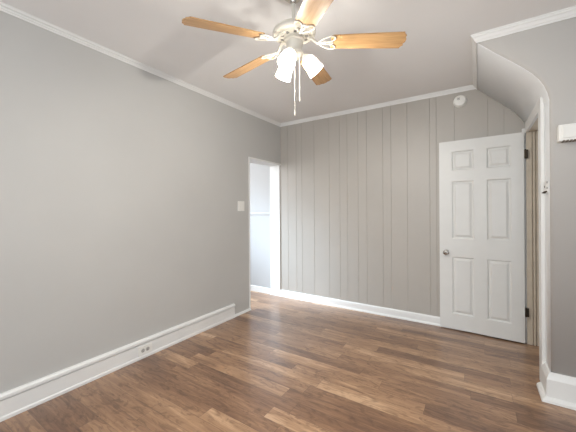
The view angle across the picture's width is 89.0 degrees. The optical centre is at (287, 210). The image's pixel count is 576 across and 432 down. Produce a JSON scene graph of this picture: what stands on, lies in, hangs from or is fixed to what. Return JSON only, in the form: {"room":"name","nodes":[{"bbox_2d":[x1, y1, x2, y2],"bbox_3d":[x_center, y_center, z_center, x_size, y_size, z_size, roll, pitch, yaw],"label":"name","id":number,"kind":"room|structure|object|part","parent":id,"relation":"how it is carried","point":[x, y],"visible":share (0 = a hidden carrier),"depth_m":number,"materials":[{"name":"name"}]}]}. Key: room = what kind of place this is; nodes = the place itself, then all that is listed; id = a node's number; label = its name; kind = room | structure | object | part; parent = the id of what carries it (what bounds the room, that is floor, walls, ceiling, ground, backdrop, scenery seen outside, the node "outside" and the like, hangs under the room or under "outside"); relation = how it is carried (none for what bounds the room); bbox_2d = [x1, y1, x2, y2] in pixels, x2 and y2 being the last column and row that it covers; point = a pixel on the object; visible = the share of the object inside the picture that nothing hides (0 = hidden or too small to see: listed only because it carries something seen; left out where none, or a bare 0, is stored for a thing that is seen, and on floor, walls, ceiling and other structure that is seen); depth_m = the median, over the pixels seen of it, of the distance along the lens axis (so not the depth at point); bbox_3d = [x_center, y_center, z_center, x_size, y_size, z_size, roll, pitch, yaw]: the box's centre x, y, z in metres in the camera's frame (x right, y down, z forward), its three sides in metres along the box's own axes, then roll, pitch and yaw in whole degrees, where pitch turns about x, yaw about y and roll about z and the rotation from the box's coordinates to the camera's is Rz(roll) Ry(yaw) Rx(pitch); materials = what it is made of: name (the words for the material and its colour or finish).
{"room":"empty bedroom","nodes":[
{"label":"empty bedroom","id":0,"kind":"room"},
{"bbox_2d":[0,11,280,392],"bbox_3d":[-1.796,0.006,1.837,0.190,2.509,5.925,0,0,33],"label":"wall","id":1,"kind":"structure","parent":0,"point":[122,184],"depth_m":2.26,"materials":[{"name":"grey paint"}]},
{"bbox_2d":[0,304,234,421],"bbox_3d":[-1.941,1.182,1.405,0.026,0.160,4.835,0,0,33],"label":"baseboard","id":2,"kind":"structure","parent":1,"relation":"attached to","point":[15,401],"depth_m":2.18,"materials":[{"name":"white paint"}]},
{"bbox_2d":[138,343,151,356],"bbox_3d":[-1.220,1.190,2.504,0.008,0.074,0.124,0,0,33],"label":"wall outlet","id":3,"kind":"object","parent":2,"relation":"attached to","point":[147,348],"visible":1,"depth_m":2.50,"materials":[{"name":"white plastic"}]},
{"bbox_2d":[0,2,475,126],"bbox_3d":[-0.686,-1.232,1.171,2.410,0.045,5.825,0,0,33],"label":"trim","id":4,"kind":"structure","parent":1,"relation":"attached to","point":[10,10],"depth_m":2.81,"materials":[{"name":"white paint"}]},
{"bbox_2d":[238,201,243,210],"bbox_3d":[-0.566,-0.051,3.548,0.011,0.120,0.116,0,0,33],"label":"light switch","id":5,"kind":"object","parent":1,"relation":"attached to","point":[240,203],"visible":1,"depth_m":3.54,"materials":[{"name":"white plastic"}]},
{"bbox_2d":[235,308,250,316],"bbox_3d":[-0.548,1.240,3.559,0.016,0.026,0.295,0,0,33],"label":"trim","id":6,"kind":"structure","parent":1,"relation":"attached to","point":[249,309],"depth_m":3.56,"materials":[{"name":"white paint"}]},
{"bbox_2d":[248,157,280,307],"bbox_3d":[-0.377,0.290,4.022,0.204,1.925,0.715,0,0,33],"label":"trim","id":7,"kind":"structure","parent":1,"relation":"attached to","point":[275,279],"depth_m":4.29,"materials":[{"name":"white paint"}]},
{"bbox_2d":[0,291,575,431],"bbox_3d":[-0.582,1.304,1.203,5.700,0.100,6.175,0,0,33],"label":"floor","id":8,"kind":"structure","parent":0,"point":[283,364],"depth_m":2.10,"materials":[{"name":"brown wood"}]},
{"bbox_2d":[0,0,575,122],"bbox_3d":[-0.598,-1.305,1.203,5.700,0.100,6.175,0,0,33],"label":"ceiling","id":9,"kind":"structure","parent":0,"point":[435,54],"depth_m":2.19,"materials":[{"name":"paint"}]},
{"bbox_2d":[182,0,406,115],"bbox_3d":[0.029,-0.900,1.735,1.187,0.718,1.187,0,0,33],"label":"ceiling fan","id":10,"kind":"object","parent":9,"relation":"hanging from","point":[293,32],"visible":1,"depth_m":1.64,"materials":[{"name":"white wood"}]},
{"bbox_3d":[-0.321,-0.924,1.489,0.417,0.006,0.126,-8,19,-30],"label":"blade","id":11,"kind":"part","parent":10,"relation":"part of","materials":[{"name":"brown wood"}]},
{"bbox_3d":[-0.275,-0.960,1.976,0.417,0.006,0.126,-2,15,42],"label":"blade","id":12,"kind":"part","parent":10,"relation":"part of","materials":[{"name":"brown wood"}]},
{"bbox_3d":[-0.015,-0.856,1.784,0.096,0.106,0.096,-5,45,-36],"label":"lamp shade","id":13,"kind":"part","parent":10,"relation":"part of","materials":[{"name":"white glass"}]},
{"bbox_3d":[0.003,-0.845,1.622,0.096,0.106,0.096,0,-35,24],"label":"lamp shade","id":14,"kind":"part","parent":10,"relation":"part of","materials":[{"name":"white glass"}]},
{"bbox_3d":[0.004,-0.850,1.625,0.047,0.066,0.047,0,-35,24],"label":"bulb","id":15,"kind":"part","parent":10,"relation":"part of","materials":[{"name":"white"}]},
{"bbox_3d":[0.065,-0.769,1.661,0.004,0.266,0.004,0,0,33],"label":"pull chain","id":16,"kind":"part","parent":10,"relation":"part of","materials":[{"name":"white metal"}]},
{"bbox_3d":[0.134,-0.856,1.718,0.096,0.106,0.096,-42,7,-2],"label":"lamp shade","id":17,"kind":"part","parent":10,"relation":"part of","materials":[{"name":"white glass"}]},
{"bbox_3d":[0.129,-0.923,1.295,0.126,0.006,0.417,10,4,-14],"label":"blade","id":18,"kind":"part","parent":10,"relation":"part of","materials":[{"name":"brown wood"}]},
{"bbox_3d":[0.202,-0.983,2.082,0.126,0.006,0.417,-13,-4,23],"label":"blade","id":19,"kind":"part","parent":10,"relation":"part of","materials":[{"name":"brown wood"}]},
{"bbox_3d":[0.453,-0.960,1.662,0.417,0.006,0.126,2,-8,5],"label":"blade","id":20,"kind":"part","parent":10,"relation":"part of","materials":[{"name":"brown wood"}]},
{"bbox_2d":[250,89,524,316],"bbox_3d":[0.510,-0.008,3.961,4.542,2.509,0.150,0,0,33],"label":"wall","id":21,"kind":"structure","parent":0,"point":[359,191],"depth_m":3.57,"materials":[{"name":"grey paint"}]},
{"bbox_2d":[250,212,269,214],"bbox_3d":[-0.808,0.057,4.725,1.298,0.045,0.005,0,0,33],"label":"trim","id":22,"kind":"structure","parent":21,"relation":"attached to","point":[251,213],"depth_m":4.48,"materials":[{"name":"white paint"}]},
{"bbox_2d":[251,285,457,329],"bbox_3d":[0.411,1.200,3.928,4.200,0.095,0.022,0,0,33],"label":"baseboard","id":23,"kind":"structure","parent":21,"relation":"attached to","point":[394,313],"depth_m":3.64,"materials":[{"name":"white paint"}]},
{"bbox_2d":[453,95,466,107],"bbox_3d":[1.773,-1.129,3.023,0.124,0.124,0.040,0,0,33],"label":"smoke detector","id":24,"kind":"object","parent":21,"relation":"attached to","point":[459,101],"visible":1,"depth_m":3.01,"materials":[{"name":"white plastic"}]},
{"bbox_2d":[477,17,575,377],"bbox_3d":[2.321,-0.018,2.108,1.602,2.509,0.986,0,0,33],"label":"wall","id":25,"kind":"structure","parent":0,"point":[515,70],"depth_m":1.91,"materials":[{"name":"grey paint"}]},
{"bbox_2d":[439,132,528,342],"bbox_3d":[1.898,0.254,2.885,0.733,1.945,0.092,0,0,36],"label":"door","id":26,"kind":"structure","parent":25,"relation":"in","point":[481,180],"depth_m":2.88,"materials":[{"name":"white paint"}]},
{"bbox_2d":[471,6,575,89],"bbox_3d":[2.288,-1.247,2.102,1.640,0.052,1.024,0,0,33],"label":"trim","id":27,"kind":"structure","parent":25,"relation":"attached to","point":[567,13],"depth_m":1.99,"materials":[{"name":"white paint"}]},
{"bbox_2d":[526,118,538,345],"bbox_3d":[2.082,0.246,2.396,0.133,1.982,0.724,0,0,33],"label":"door frame","id":28,"kind":"structure","parent":25,"relation":"attached to","point":[532,212],"depth_m":2.69,"materials":[{"name":"beige paint"}]},
{"bbox_2d":[522,97,545,381],"bbox_3d":[2.003,0.215,2.405,0.046,2.045,0.824,0,0,33],"label":"trim","id":29,"kind":"structure","parent":25,"relation":"attached to","point":[538,110],"depth_m":2.07,"materials":[{"name":"white paint"}]},
{"bbox_2d":[542,181,548,193],"bbox_3d":[1.746,-0.156,1.997,0.029,0.085,0.112,0,0,33],"label":"latch keeper","id":30,"kind":"object","parent":25,"relation":"attached to","point":[546,183],"visible":1,"depth_m":1.98,"materials":[{"name":"white paint"}]},
{"bbox_2d":[536,362,575,409],"bbox_3d":[2.233,1.146,1.647,1.260,0.182,0.213,0,0,33],"label":"baseboard","id":31,"kind":"structure","parent":25,"relation":"attached to","point":[553,388],"depth_m":1.88,"materials":[{"name":"white paint"}]},
{"bbox_2d":[557,123,575,142],"bbox_3d":[1.800,-0.486,1.819,0.187,0.106,0.064,0,0,33],"label":"door chime","id":32,"kind":"object","parent":25,"relation":"attached to","point":[565,132],"visible":1,"depth_m":1.83,"materials":[{"name":"white plastic"}]},
{"bbox_2d":[561,139,575,142],"bbox_3d":[1.799,-0.436,1.819,0.148,0.007,0.053,0,0,33],"label":"vent","id":33,"kind":"object","parent":32,"relation":"attached to","point":[562,140],"depth_m":1.83,"materials":[{"name":"white plastic"}]}
]}

